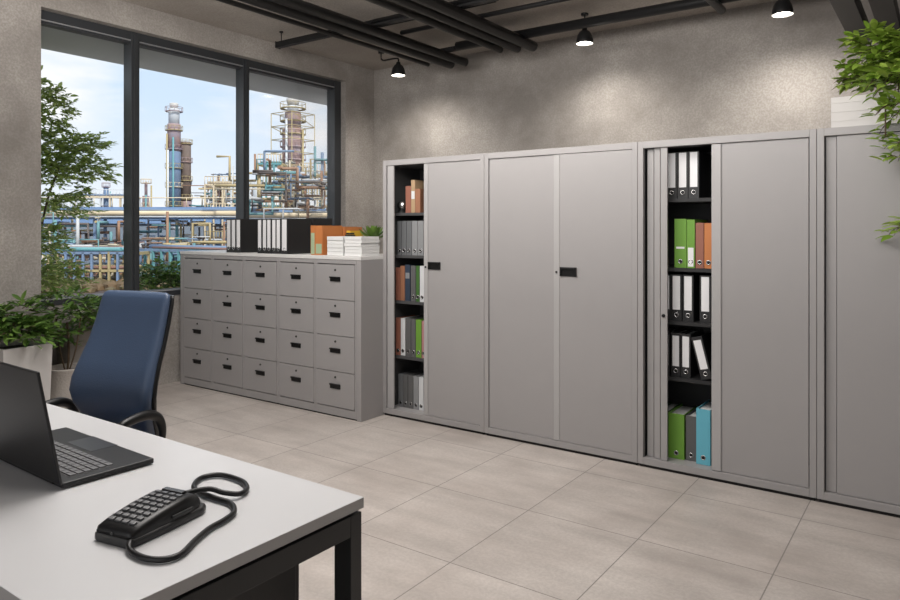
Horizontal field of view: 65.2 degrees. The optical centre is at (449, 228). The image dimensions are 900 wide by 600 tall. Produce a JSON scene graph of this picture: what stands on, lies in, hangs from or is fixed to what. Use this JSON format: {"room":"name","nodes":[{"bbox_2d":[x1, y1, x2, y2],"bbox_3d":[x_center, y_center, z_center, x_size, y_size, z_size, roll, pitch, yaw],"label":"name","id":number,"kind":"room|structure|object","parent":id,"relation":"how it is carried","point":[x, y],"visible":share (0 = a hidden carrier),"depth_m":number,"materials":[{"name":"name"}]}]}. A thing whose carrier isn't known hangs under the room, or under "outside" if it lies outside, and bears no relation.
{"room":"back office","nodes":[
{"label":"back office","id":0,"kind":"room"},
{"bbox_2d":[50,363,79,412],"bbox_3d":[-3.082,1.302,5.657,0.310,0.395,0.310,0,0,35],"label":"pot","id":1,"kind":"object","parent":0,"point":[61,374],"depth_m":5.52,"materials":[{"name":"ceramic"}]},
{"bbox_2d":[0,0,373,384],"bbox_3d":[-3.915,-0.282,5.286,0.300,3.565,9.700,0,0,35],"label":"wall","id":2,"kind":"structure","parent":0,"point":[20,20],"depth_m":5.96,"materials":[{"name":"paint"}]},
{"bbox_2d":[41,10,134,297],"bbox_3d":[-3.235,-0.600,6.232,0.116,2.470,0.870,0,0,35],"label":"window","id":3,"kind":"structure","parent":2,"relation":"in","point":[48,19],"depth_m":6.18,"materials":[{"name":"metal"}]},
{"bbox_2d":[41,290,179,305],"bbox_3d":[-2.411,0.623,7.315,0.048,0.044,3.590,0,0,35],"label":"trim","id":4,"kind":"structure","parent":2,"relation":"attached to","point":[173,292],"depth_m":6.09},
{"bbox_2d":[124,32,138,290],"bbox_3d":[-2.978,-0.598,6.582,0.150,2.455,0.080,0,0,35],"label":"trim","id":5,"kind":"structure","parent":2,"relation":"attached to","point":[131,50],"depth_m":6.54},
{"bbox_2d":[41,26,326,104],"bbox_3d":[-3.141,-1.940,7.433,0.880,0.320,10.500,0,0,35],"label":"roller blind","id":6,"kind":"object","parent":2,"relation":"attached to","point":[52,39],"depth_m":7.61,"materials":[{"name":"fabric"}]},
{"bbox_2d":[135,32,245,290],"bbox_3d":[-2.616,-0.600,7.105,0.116,2.470,1.270,0,0,35],"label":"window","id":7,"kind":"structure","parent":2,"relation":"in","point":[147,42],"depth_m":7.03,"materials":[{"name":"metal"}]},
{"bbox_2d":[236,59,248,218],"bbox_3d":[-2.244,-0.598,7.619,0.150,2.455,0.075,0,0,35],"label":"trim","id":8,"kind":"structure","parent":2,"relation":"attached to","point":[242,75],"depth_m":7.58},
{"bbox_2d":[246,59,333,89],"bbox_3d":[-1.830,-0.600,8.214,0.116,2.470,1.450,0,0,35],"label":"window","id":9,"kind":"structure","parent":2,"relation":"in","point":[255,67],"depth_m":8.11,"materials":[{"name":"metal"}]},
{"bbox_2d":[327,80,340,225],"bbox_3d":[-1.446,-0.603,8.763,0.130,2.465,0.110,0,0,35],"label":"trim","id":10,"kind":"structure","parent":2,"relation":"attached to","point":[333,96],"depth_m":8.72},
{"bbox_2d":[121,0,776,69],"bbox_3d":[-0.447,-2.190,2.829,9.200,0.250,10.100,0,0,35],"label":"ceiling","id":11,"kind":"structure","parent":0,"point":[215,13],"depth_m":6.90,"materials":[{"name":"concrete"}]},
{"bbox_2d":[275,0,498,48],"bbox_3d":[-0.710,-1.980,6.606,2.696,0.170,0.072,0,0,35],"label":"support","id":12,"kind":"object","parent":11,"relation":"hanging from","point":[314,36],"visible":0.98,"depth_m":6.98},
{"bbox_2d":[238,0,454,68],"bbox_3d":[-2.634,-1.850,4.170,0.096,0.096,9.160,0,0,35],"label":"ceiling pipe","id":13,"kind":"object","parent":12,"relation":"attached to","point":[265,4],"visible":0.71,"depth_m":6.46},
{"bbox_2d":[269,0,468,65],"bbox_3d":[-2.479,-1.850,4.060,0.090,0.090,9.160,0,0,35],"label":"ceiling pipe","id":14,"kind":"object","parent":12,"relation":"attached to","point":[300,5],"visible":1,"depth_m":6.46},
{"bbox_2d":[371,0,476,23],"bbox_3d":[2.005,-1.940,4.646,6.700,0.040,0.040,0,0,35],"label":"ceiling pipe","id":15,"kind":"object","parent":12,"relation":"attached to","point":[456,2],"visible":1,"depth_m":6.40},
{"bbox_2d":[365,0,502,52],"bbox_3d":[-2.059,-1.850,3.615,0.068,0.068,8.920,0,0,35],"label":"ceiling pipe","id":16,"kind":"object","parent":12,"relation":"attached to","point":[387,4],"visible":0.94,"depth_m":6.29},
{"bbox_2d":[389,0,520,52],"bbox_3d":[-1.903,-1.850,3.542,0.084,0.084,8.980,0,0,35],"label":"ceiling pipe","id":17,"kind":"object","parent":12,"relation":"attached to","point":[410,4],"visible":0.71,"depth_m":6.25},
{"bbox_2d":[412,0,537,51],"bbox_3d":[-1.758,-1.850,3.451,0.104,0.104,9.000,0,0,35],"label":"ceiling pipe","id":18,"kind":"object","parent":12,"relation":"attached to","point":[442,6],"visible":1,"depth_m":6.23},
{"bbox_2d":[378,51,404,76],"bbox_3d":[-0.678,-1.910,8.103,0.376,0.310,0.162,0,0,35],"label":"pendant lamp","id":19,"kind":"object","parent":11,"relation":"hanging from","point":[398,70],"visible":0.98,"depth_m":8.01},
{"bbox_2d":[400,0,569,34],"bbox_3d":[0.304,-1.989,6.378,1.922,0.152,0.044,0,0,35],"label":"ceiling pipe","id":20,"kind":"object","parent":11,"relation":"attached to","point":[545,2],"visible":0.82,"depth_m":6.22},
{"bbox_2d":[440,36,538,51],"bbox_3d":[0.259,-1.984,7.378,1.506,0.162,0.072,0,0,35],"label":"support","id":21,"kind":"object","parent":11,"relation":"hanging from","point":[452,48],"visible":0.02,"depth_m":7.53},
{"bbox_2d":[216,0,429,66],"bbox_3d":[-2.862,-1.860,4.264,0.044,0.044,9.050,0,0,35],"label":"ceiling pipe","id":22,"kind":"object","parent":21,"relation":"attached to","point":[230,2],"visible":1,"depth_m":6.55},
{"bbox_2d":[576,12,592,45],"bbox_3d":[1.290,-1.920,6.734,0.162,0.290,0.162,0,0,35],"label":"pendant lamp","id":23,"kind":"object","parent":11,"relation":"hanging from","point":[584,38],"visible":0.8,"depth_m":6.69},
{"bbox_2d":[455,0,740,50],"bbox_3d":[2.728,-1.915,5.494,6.500,0.092,0.092,0,0,35],"label":"ceiling pipe","id":24,"kind":"object","parent":11,"relation":"attached to","point":[680,5],"visible":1,"depth_m":6.37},
{"bbox_2d":[772,0,793,17],"bbox_3d":[2.709,-1.905,5.728,0.162,0.320,0.162,0,0,35],"label":"pendant lamp","id":25,"kind":"object","parent":11,"relation":"hanging from","point":[781,8],"visible":1,"depth_m":5.68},
{"bbox_2d":[829,0,868,36],"bbox_3d":[0.695,-1.823,2.020,0.140,0.485,9.300,0,0,35],"label":"cable tray","id":26,"kind":"object","parent":11,"relation":"hanging from","point":[851,14],"visible":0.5,"depth_m":5.22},
{"bbox_2d":[868,0,899,30],"bbox_3d":[0.875,-1.823,1.893,0.140,0.485,9.300,0,0,35],"label":"cable tray","id":27,"kind":"object","parent":11,"relation":"hanging from","point":[882,10],"visible":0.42,"depth_m":5.13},
{"bbox_2d":[157,381,899,599],"bbox_3d":[-0.447,1.575,2.829,9.200,0.150,10.100,0,0,35],"label":"floor","id":28,"kind":"structure","parent":0,"point":[447,513],"depth_m":3.60,"materials":[{"name":"tile"}]},
{"bbox_2d":[0,290,68,400],"bbox_3d":[-3.275,0.985,5.273,0.749,1.029,0.710,0,0,18],"label":"potted plant","id":29,"kind":"object","parent":28,"relation":"on","point":[30,354],"visible":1,"depth_m":5.25,"materials":[{"name":"green plant"}]},
{"bbox_2d":[29,285,101,412],"bbox_3d":[-3.036,0.972,5.652,0.514,1.056,0.610,0,0,35],"label":"potted shrub","id":30,"kind":"object","parent":28,"relation":"on","point":[61,374],"visible":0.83,"depth_m":5.59,"materials":[{"name":"green plant"}]},
{"bbox_2d":[56,296,101,363],"bbox_3d":[-3.033,1.030,6.089,0.372,0.939,0.570,0,0,35],"label":"shrub","id":31,"kind":"object","parent":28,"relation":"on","point":[84,338],"visible":0.24,"depth_m":5.91,"materials":[{"name":"plant"}]},
{"bbox_2d":[46,290,173,437],"bbox_3d":[-1.626,0.900,3.124,0.649,1.199,0.700,0,0,24],"label":"office chair","id":32,"kind":"object","parent":28,"relation":"on","point":[115,377],"visible":0.48,"depth_m":3.28,"materials":[{"name":"fabric"}]},
{"bbox_2d":[0,403,363,599],"bbox_3d":[-1.520,1.130,2.397,2.548,0.740,0.818,0,0,35],"label":"desk","id":33,"kind":"object","parent":28,"relation":"on","point":[50,550],"visible":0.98,"depth_m":1.82,"materials":[{"name":"white laminate"}]},
{"bbox_2d":[0,361,153,487],"bbox_3d":[-1.301,0.583,2.309,0.601,0.354,0.354,0,0,37],"label":"laptop","id":34,"kind":"object","parent":33,"relation":"on","point":[65,457],"visible":1,"depth_m":2.15,"materials":[{"name":"black plastic"}]},
{"bbox_2d":[95,472,249,562],"bbox_3d":[-0.686,0.726,1.871,0.272,0.067,0.538,0,0,15],"label":"desk phone","id":35,"kind":"object","parent":33,"relation":"on","point":[158,512],"visible":1,"depth_m":1.76,"materials":[{"name":"black plastic"}]},
{"bbox_2d":[180,254,213,389],"bbox_3d":[-2.237,0.872,6.918,0.502,1.257,0.640,0,0,35],"label":"file cabinet","id":36,"kind":"object","parent":28,"relation":"on","point":[196,271],"visible":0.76,"depth_m":6.66,"materials":[{"name":"grey metal"}]},
{"bbox_2d":[180,250,382,259],"bbox_3d":[-1.474,0.229,6.389,2.358,0.028,0.628,0,0,35],"label":"countertop","id":37,"kind":"structure","parent":36,"relation":"on","point":[205,252],"depth_m":5.97,"materials":[{"name":"laminate"}]},
{"bbox_2d":[236,219,257,252],"bbox_3d":[-1.841,0.061,6.481,0.066,0.306,0.272,0,0,35],"label":"ring binder","id":38,"kind":"object","parent":37,"relation":"on","point":[246,229],"visible":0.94,"depth_m":6.40,"materials":[{"name":"paper"}]},
{"bbox_2d":[281,218,310,253],"bbox_3d":[-1.339,0.062,6.119,0.083,0.305,0.272,0,0,35],"label":"ring binder","id":39,"kind":"object","parent":37,"relation":"on","point":[295,233],"visible":0.99,"depth_m":6.06,"materials":[{"name":"paper"}]},
{"bbox_2d":[315,226,341,254],"bbox_3d":[-1.015,0.093,5.884,0.084,0.243,0.231,0,0,35],"label":"ring binder","id":40,"kind":"object","parent":37,"relation":"on","point":[321,232],"visible":0.76,"depth_m":5.80,"materials":[{"name":"cardboard"}]},
{"bbox_2d":[327,236,353,255],"bbox_3d":[-0.870,0.137,5.772,0.185,0.153,0.211,0,0,35],"label":"paper stack","id":41,"kind":"object","parent":37,"relation":"on","point":[335,244],"visible":0.64,"depth_m":5.69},
{"bbox_2d":[344,236,378,255],"bbox_3d":[-0.707,0.137,5.636,0.187,0.153,0.217,0,0,35],"label":"paper stack","id":42,"kind":"object","parent":37,"relation":"on","point":[356,245],"visible":1,"depth_m":5.56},
{"bbox_2d":[359,225,382,252],"bbox_3d":[-0.647,0.091,5.993,0.280,0.247,0.296,0,0,-2],"label":"potted succulent","id":43,"kind":"object","parent":37,"relation":"on","point":[371,231],"visible":0.53,"depth_m":5.93,"materials":[{"name":"green plant"}]},
{"bbox_2d":[213,255,245,396],"bbox_3d":[-1.847,0.872,6.642,0.451,1.257,0.640,0,0,35],"label":"file cabinet","id":44,"kind":"object","parent":28,"relation":"on","point":[228,271],"visible":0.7,"depth_m":6.38,"materials":[{"name":"grey metal"}]},
{"bbox_2d":[244,256,279,403],"bbox_3d":[-1.477,0.872,6.380,0.451,1.257,0.640,0,0,35],"label":"file cabinet","id":45,"kind":"object","parent":28,"relation":"on","point":[260,273],"visible":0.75,"depth_m":6.13,"materials":[{"name":"grey metal"}]},
{"bbox_2d":[230,564,298,599],"bbox_3d":[-0.795,1.200,1.870,0.460,0.600,0.633,0,0,35],"label":"drawer pedestal","id":46,"kind":"object","parent":28,"relation":"on","point":[284,586],"visible":0.03,"depth_m":1.93,"materials":[{"name":"black metal"}]},
{"bbox_2d":[278,257,316,411],"bbox_3d":[-1.108,0.872,6.118,0.451,1.257,0.640,0,0,35],"label":"file cabinet","id":47,"kind":"object","parent":28,"relation":"on","point":[296,276],"visible":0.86,"depth_m":5.87,"materials":[{"name":"grey metal"}]},
{"bbox_2d":[316,259,384,421],"bbox_3d":[-0.720,0.872,5.843,0.497,1.257,0.640,0,0,35],"label":"file cabinet","id":48,"kind":"object","parent":28,"relation":"on","point":[349,293],"visible":0.85,"depth_m":5.58,"materials":[{"name":"grey metal"}]},
{"bbox_2d":[383,153,485,434],"bbox_3d":[-0.016,0.475,5.575,0.966,2.050,0.466,0,0,35],"label":"storage cabinet","id":49,"kind":"object","parent":28,"relation":"on","point":[452,308],"visible":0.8,"depth_m":5.33,"materials":[{"name":"grey metal"}]},
{"bbox_2d":[396,315,416,354],"bbox_3d":[-0.350,0.872,5.808,0.048,0.300,0.252,0,0,35],"label":"ring binder","id":50,"kind":"object","parent":49,"relation":"on","point":[398,319],"visible":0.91,"depth_m":5.70,"materials":[{"name":"paper"}]},
{"bbox_2d":[395,354,423,361],"bbox_3d":[0.001,1.033,5.599,0.890,0.022,0.362,0,0,35],"label":"shelf","id":51,"kind":"object","parent":49,"relation":"attached to","point":[397,357],"depth_m":5.62,"materials":[{"name":"metal"}]},
{"bbox_2d":[398,369,421,406],"bbox_3d":[-0.326,1.306,5.797,0.045,0.262,0.262,0,0,35],"label":"folder","id":52,"kind":"object","parent":49,"relation":"on","point":[400,376],"visible":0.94,"depth_m":5.69,"materials":[{"name":"plastic"}]},
{"bbox_2d":[401,315,419,355],"bbox_3d":[-0.309,0.872,5.779,0.043,0.300,0.252,0,0,35],"label":"ring binder","id":53,"kind":"object","parent":49,"relation":"on","point":[403,320],"visible":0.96,"depth_m":5.67,"materials":[{"name":"plastic"}]},
{"bbox_2d":[403,369,422,407],"bbox_3d":[-0.285,1.306,5.768,0.045,0.262,0.262,0,0,35],"label":"folder","id":54,"kind":"object","parent":49,"relation":"on","point":[405,376],"visible":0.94,"depth_m":5.67,"materials":[{"name":"plastic"}]},
{"bbox_2d":[405,264,423,300],"bbox_3d":[-0.284,0.433,5.731,0.049,0.290,0.201,0,0,35],"label":"ring binder","id":55,"kind":"object","parent":49,"relation":"on","point":[407,267],"visible":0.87,"depth_m":5.65,"materials":[{"name":"plastic"}]},
{"bbox_2d":[406,315,423,356],"bbox_3d":[-0.265,0.870,5.748,0.053,0.305,0.252,0,0,35],"label":"ring binder","id":56,"kind":"object","parent":49,"relation":"on","point":[408,320],"visible":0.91,"depth_m":5.64,"materials":[{"name":"paper"}]},
{"bbox_2d":[412,221,417,254],"bbox_3d":[-0.207,0.072,5.713,0.055,0.275,0.262,0,0,35],"label":"folder","id":57,"kind":"object","parent":49,"relation":"on","point":[414,223],"visible":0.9,"depth_m":5.61,"materials":[{"name":"paper"}]},
{"bbox_2d":[411,180,423,212],"bbox_3d":[-0.243,-0.261,5.690,0.039,0.262,0.181,0,0,35],"label":"book","id":58,"kind":"object","parent":49,"relation":"on","point":[415,184],"visible":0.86,"depth_m":5.62,"materials":[{"name":"paper"}]},
{"bbox_2d":[411,317,423,356],"bbox_3d":[-0.222,0.872,5.717,0.043,0.300,0.252,0,0,35],"label":"ring binder","id":59,"kind":"object","parent":49,"relation":"on","point":[413,321],"visible":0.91,"depth_m":5.61,"materials":[{"name":"paper"}]},
{"bbox_2d":[413,373,423,409],"bbox_3d":[-0.197,1.306,5.706,0.050,0.262,0.262,0,0,35],"label":"folder","id":60,"kind":"object","parent":49,"relation":"on","point":[415,378],"visible":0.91,"depth_m":5.60,"materials":[{"name":"paper"}]},
{"bbox_2d":[415,189,423,212],"bbox_3d":[-0.208,-0.225,5.659,0.049,0.190,0.170,0,0,35],"label":"book","id":61,"kind":"object","parent":49,"relation":"on","point":[419,193],"visible":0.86,"depth_m":5.59,"materials":[{"name":"paper"}]},
{"bbox_2d":[416,318,423,357],"bbox_3d":[-0.178,0.872,5.686,0.053,0.300,0.252,0,0,35],"label":"ring binder","id":62,"kind":"object","parent":49,"relation":"on","point":[418,321],"visible":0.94,"depth_m":5.58,"materials":[{"name":"plastic"}]},
{"bbox_2d":[418,221,423,255],"bbox_3d":[-0.158,0.072,5.678,0.055,0.275,0.262,0,0,35],"label":"folder","id":63,"kind":"object","parent":49,"relation":"on","point":[420,223],"visible":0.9,"depth_m":5.57,"materials":[{"name":"paper"}]},
{"bbox_2d":[484,142,638,464],"bbox_3d":[0.847,0.475,4.961,1.148,2.050,0.470,0,0,35],"label":"storage cabinet","id":64,"kind":"object","parent":28,"relation":"on","point":[561,224],"visible":0.86,"depth_m":4.75,"materials":[{"name":"grey metal"}]},
{"bbox_2d":[638,129,816,500],"bbox_3d":[1.733,0.475,4.340,1.012,2.050,0.460,0,0,35],"label":"storage cabinet","id":65,"kind":"object","parent":28,"relation":"on","point":[761,210],"visible":0.85,"depth_m":4.08,"materials":[{"name":"grey metal"}]},
{"bbox_2d":[668,152,677,198],"bbox_3d":[1.476,-0.336,4.539,0.064,0.292,0.282,0,0,35],"label":"ring binder","id":66,"kind":"object","parent":65,"relation":"on","point":[673,156],"visible":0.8,"depth_m":4.42,"materials":[{"name":"paper"}]},
{"bbox_2d":[668,404,696,459],"bbox_3d":[1.496,1.296,4.513,0.098,0.282,0.282,0,0,35],"label":"ring binder","id":67,"kind":"object","parent":65,"relation":"on","point":[677,416],"visible":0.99,"depth_m":4.40,"materials":[{"name":"cardboard"}]},
{"bbox_2d":[671,328,693,376],"bbox_3d":[1.497,0.789,4.524,0.058,0.272,0.282,0,0,35],"label":"ring binder","id":68,"kind":"object","parent":65,"relation":"on","point":[676,335],"visible":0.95,"depth_m":4.41,"materials":[{"name":"plastic"}]},
{"bbox_2d":[671,272,694,320],"bbox_3d":[1.500,0.430,4.522,0.066,0.290,0.282,0,0,35],"label":"ring binder","id":69,"kind":"object","parent":65,"relation":"on","point":[676,279],"visible":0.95,"depth_m":4.41,"materials":[{"name":"paper"}]},
{"bbox_2d":[678,151,687,197],"bbox_3d":[1.532,-0.336,4.500,0.064,0.292,0.282,0,0,35],"label":"ring binder","id":70,"kind":"object","parent":65,"relation":"on","point":[682,156],"visible":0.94,"depth_m":4.38,"materials":[{"name":"paper"}]},
{"bbox_2d":[674,219,698,267],"bbox_3d":[1.520,0.089,4.508,0.074,0.305,0.282,0,0,35],"label":"ring binder","id":71,"kind":"object","parent":65,"relation":"on","point":[680,225],"visible":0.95,"depth_m":4.39,"materials":[{"name":"paper"}]},
{"bbox_2d":[681,328,702,377],"bbox_3d":[1.547,0.789,4.489,0.058,0.272,0.282,0,0,35],"label":"ring binder","id":72,"kind":"object","parent":65,"relation":"on","point":[689,366],"visible":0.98,"depth_m":4.38,"materials":[{"name":"plastic"}]},
{"bbox_2d":[686,406,698,461],"bbox_3d":[1.574,1.298,4.470,0.064,0.278,0.282,0,0,35],"label":"ring binder","id":73,"kind":"object","parent":65,"relation":"on","point":[690,417],"visible":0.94,"depth_m":4.36,"materials":[{"name":"cardboard"}]},
{"bbox_2d":[683,272,705,321],"bbox_3d":[1.559,0.430,4.481,0.066,0.290,0.282,0,0,35],"label":"ring binder","id":74,"kind":"object","parent":65,"relation":"on","point":[691,281],"visible":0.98,"depth_m":4.37,"materials":[{"name":"paper"}]},
{"bbox_2d":[687,220,706,267],"bbox_3d":[1.573,0.092,4.471,0.048,0.300,0.282,0,0,35],"label":"ring binder","id":75,"kind":"object","parent":65,"relation":"on","point":[691,224],"visible":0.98,"depth_m":4.36,"materials":[{"name":"paper"}]},
{"bbox_2d":[688,151,711,197],"bbox_3d":[1.587,-0.336,4.460,0.064,0.292,0.282,0,0,35],"label":"ring binder","id":76,"kind":"object","parent":65,"relation":"on","point":[699,162],"visible":0.98,"depth_m":4.36,"materials":[{"name":"paper"}]},
{"bbox_2d":[696,223,703,267],"bbox_3d":[1.617,0.102,4.439,0.048,0.280,0.282,0,0,35],"label":"ring binder","id":77,"kind":"object","parent":65,"relation":"on","point":[699,226],"visible":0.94,"depth_m":4.32,"materials":[{"name":"paper"}]},
{"bbox_2d":[691,332,711,379],"bbox_3d":[1.618,0.789,4.414,0.128,0.270,0.282,0,0,35],"label":"ring binder","id":78,"kind":"object","parent":65,"relation":"on","point":[702,343],"visible":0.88,"depth_m":4.31,"materials":[{"name":"paper"}]},
{"bbox_2d":[696,400,711,465],"bbox_3d":[1.624,1.268,4.398,0.084,0.338,0.282,0,0,35],"label":"ring binder","id":79,"kind":"object","parent":65,"relation":"on","point":[704,411],"visible":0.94,"depth_m":4.28,"materials":[{"name":"cardboard"}]},
{"bbox_2d":[700,273,711,322],"bbox_3d":[1.644,0.430,4.420,0.066,0.290,0.282,0,0,35],"label":"ring binder","id":80,"kind":"object","parent":65,"relation":"on","point":[706,279],"visible":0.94,"depth_m":4.30,"materials":[{"name":"paper"}]},
{"bbox_2d":[704,223,711,268],"bbox_3d":[1.660,0.103,4.409,0.050,0.278,0.282,0,0,35],"label":"ring binder","id":81,"kind":"object","parent":65,"relation":"on","point":[707,226],"visible":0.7,"depth_m":4.29,"materials":[{"name":"paper"}]},
{"bbox_2d":[668,373,809,397],"bbox_3d":[1.748,0.936,4.361,0.936,0.022,0.362,0,0,35],"label":"shelf","id":82,"kind":"object","parent":65,"relation":"attached to","point":[696,379],"depth_m":4.34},
{"bbox_2d":[668,320,809,334],"bbox_3d":[1.748,0.586,4.361,0.936,0.022,0.362,0,0,35],"label":"shelf","id":83,"kind":"object","parent":65,"relation":"attached to","point":[697,323],"depth_m":4.32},
{"bbox_2d":[668,265,809,275],"bbox_3d":[1.748,0.253,4.361,0.936,0.022,0.362,0,0,35],"label":"shelf","id":84,"kind":"object","parent":65,"relation":"attached to","point":[671,268],"depth_m":4.34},
{"bbox_2d":[668,195,809,203],"bbox_3d":[1.748,-0.179,4.361,0.936,0.022,0.362,0,0,35],"label":"shelf","id":85,"kind":"object","parent":65,"relation":"attached to","point":[678,200],"depth_m":4.36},
{"bbox_2d":[817,123,899,517],"bbox_3d":[2.558,0.475,3.756,1.006,2.050,0.460,0,0,35],"label":"storage cabinet","id":86,"kind":"object","parent":28,"relation":"on","point":[858,274],"visible":1,"depth_m":3.76,"materials":[{"name":"grey metal"}]},
{"bbox_2d":[831,19,899,127],"bbox_3d":[2.488,-0.844,3.759,0.555,0.587,0.828,0,0,-39],"label":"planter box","id":87,"kind":"object","parent":86,"relation":"on","point":[845,112],"visible":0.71,"depth_m":3.83,"materials":[{"name":"plastic"}]},
{"bbox_2d":[849,58,899,241],"bbox_3d":[2.285,-0.386,3.546,0.423,0.966,0.461,0,0,-11],"label":"trailing plant","id":88,"kind":"object","parent":87,"relation":"hanging from","point":[891,74],"visible":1,"depth_m":3.57,"materials":[{"name":"green plant"}]},
{"bbox_2d":[374,0,899,253],"bbox_3d":[2.414,-0.282,6.868,9.200,3.565,0.200,0,0,35],"label":"wall","id":89,"kind":"structure","parent":0,"point":[746,69],"depth_m":7.18,"materials":[{"name":"paint"}]},
{"label":"outside","id":90,"kind":"structure","parent":0,"visible":0},
{"bbox_2d":[42,273,104,297],"bbox_3d":[-66.427,6.000,279.899,408.000,1.000,460.000,0,0,35],"label":"ground","id":91,"kind":"structure","parent":90,"point":[103,291],"depth_m":59.95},
{"bbox_2d":[41,65,123,295],"bbox_3d":[-3.956,-0.024,6.713,0.929,3.048,1.772,0,0,35],"label":"tree","id":92,"kind":"object","parent":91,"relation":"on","point":[61,164],"visible":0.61,"depth_m":6.79,"materials":[{"name":"green plant"}]},
{"bbox_2d":[41,212,143,278],"bbox_3d":[-39.851,1.772,75.962,17.839,7.234,11.090,0,0,35],"label":"pipework","id":93,"kind":"object","parent":91,"relation":"on","point":[78,242],"visible":0.23,"depth_m":75.82,"materials":[{"name":"paint"}]},
{"bbox_2d":[46,204,142,258],"bbox_3d":[-46.598,1.169,88.607,17.838,8.426,15.489,0,0,35],"label":"pipework","id":94,"kind":"object","parent":91,"relation":"on","point":[64,226],"visible":0.1,"depth_m":86.54,"materials":[{"name":"paint"}]},
{"bbox_2d":[41,247,149,280],"bbox_3d":[-34.033,3.607,67.500,9.119,3.786,3.200,0,0,0],"label":"rack","id":95,"kind":"object","parent":91,"relation":"on","point":[116,268],"visible":0.47,"depth_m":66.13,"materials":[{"name":"blue metal"}]},
{"bbox_2d":[59,189,140,206],"bbox_3d":[-61.607,-0.693,123.970,12.348,12.387,4.260,0,0,0],"label":"rack","id":96,"kind":"object","parent":91,"relation":"on","point":[99,194],"visible":0.19,"depth_m":121.90,"materials":[{"name":"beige metal"}]},
{"bbox_2d":[41,274,177,292],"bbox_3d":[-25.523,5.141,65.938,33.914,1.435,13.087,0,0,1],"label":"scrub","id":97,"kind":"object","parent":91,"relation":"on","point":[103,284],"visible":0.14,"depth_m":62.41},
{"bbox_2d":[43,219,225,263],"bbox_3d":[-46.871,1.960,103.830,30.929,7.080,6.800,0,0,-19],"label":"rack","id":98,"kind":"object","parent":91,"relation":"on","point":[218,222],"visible":0.02,"depth_m":101.60,"materials":[{"name":"metal"}]},
{"bbox_2d":[41,197,235,256],"bbox_3d":[-38.117,0.856,85.165,26.806,9.289,3.670,0,0,0],"label":"bridge","id":99,"kind":"structure","parent":91,"relation":"on","point":[176,213],"depth_m":83.55,"materials":[{"name":"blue metal"}]},
{"bbox_2d":[140,179,151,206],"bbox_3d":[-55.352,-1.808,128.000,1.944,14.616,1.944,0,0,35],"label":"column","id":100,"kind":"structure","parent":91,"relation":"on","point":[145,201],"depth_m":127.81,"materials":[{"name":"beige metal"}]},
{"bbox_2d":[121,255,179,290],"bbox_3d":[-3.136,0.896,7.701,0.792,1.208,0.905,0,0,7],"label":"bush","id":101,"kind":"object","parent":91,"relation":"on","point":[164,275],"visible":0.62,"depth_m":7.55,"materials":[{"name":"green plant"}]},
{"bbox_2d":[120,212,225,275],"bbox_3d":[-29.227,1.784,75.956,15.398,7.199,16.042,0,0,-24],"label":"pipework","id":102,"kind":"object","parent":91,"relation":"on","point":[167,238],"visible":0.26,"depth_m":74.31,"materials":[{"name":"paint"}]},
{"bbox_2d":[121,219,225,258],"bbox_3d":[-34.248,1.466,88.825,16.962,7.827,13.835,0,0,35],"label":"pipework","id":103,"kind":"object","parent":91,"relation":"on","point":[148,231],"visible":0.27,"depth_m":87.82,"materials":[{"name":"paint"}]},
{"bbox_2d":[165,103,182,206],"bbox_3d":[-47.137,-7.992,119.966,2.920,26.984,3.004,0,0,35],"label":"column","id":104,"kind":"structure","parent":91,"relation":"on","point":[173,149],"depth_m":119.07,"materials":[{"name":"metal"}]},
{"bbox_2d":[139,244,225,276],"bbox_3d":[-23.841,3.525,67.280,15.538,3.950,3.200,0,0,31],"label":"rack","id":105,"kind":"object","parent":91,"relation":"on","point":[162,249],"visible":0.29,"depth_m":67.56,"materials":[{"name":"blue metal"}]},
{"bbox_2d":[181,139,192,206],"bbox_3d":[-45.901,-5.013,122.002,2.412,21.026,2.593,0,0,35],"label":"column","id":106,"kind":"structure","parent":91,"relation":"on","point":[186,160],"depth_m":121.22,"materials":[{"name":"metal"}]},
{"bbox_2d":[204,176,249,245],"bbox_3d":[-33.656,-1.159,106.470,5.378,13.317,5.260,0,0,0],"label":"rack","id":107,"kind":"object","parent":91,"relation":"on","point":[210,183],"visible":0.4,"depth_m":103.91,"materials":[{"name":"metal"}]},
{"bbox_2d":[257,154,286,207],"bbox_3d":[-22.532,-1.961,89.970,3.204,14.922,4.260,0,0,0],"label":"rack","id":108,"kind":"object","parent":91,"relation":"on","point":[276,163],"visible":0.31,"depth_m":87.91,"materials":[{"name":"metal"}]},
{"bbox_2d":[249,199,326,218],"bbox_3d":[-18.341,0.975,85.165,13.065,9.050,3.670,0,0,0],"label":"bridge","id":109,"kind":"structure","parent":91,"relation":"on","point":[287,213],"depth_m":83.53,"materials":[{"name":"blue metal"}]},
{"bbox_2d":[271,98,314,208],"bbox_3d":[-20.546,-5.775,92.000,4.066,22.643,4.066,0,0,35],"label":"column","id":110,"kind":"structure","parent":91,"relation":"on","point":[292,138],"depth_m":90.99,"materials":[{"name":"metal"}]},
{"bbox_2d":[299,163,326,208],"bbox_3d":[-17.149,-1.398,89.970,3.455,13.795,4.260,0,0,0],"label":"rack","id":111,"kind":"object","parent":91,"relation":"on","point":[308,170],"visible":0.2,"depth_m":87.91,"materials":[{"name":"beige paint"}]},
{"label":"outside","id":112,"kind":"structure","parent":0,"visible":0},
{"bbox_2d":[181,173,250,206],"bbox_3d":[-37.654,-5.666,113.682,11.900,7.212,9.772,0,0,35],"label":"pipework","id":113,"kind":"object","parent":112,"point":[219,192],"visible":0.44,"depth_m":112.82,"materials":[{"name":"paint"}]},
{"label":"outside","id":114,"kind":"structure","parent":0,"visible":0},
{"bbox_2d":[215,146,326,218],"bbox_3d":[-17.160,-3.400,75.042,13.814,11.247,15.292,0,0,-34],"label":"pipework","id":115,"kind":"object","parent":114,"point":[321,183],"visible":0.84,"depth_m":75.30,"materials":[{"name":"paint"}]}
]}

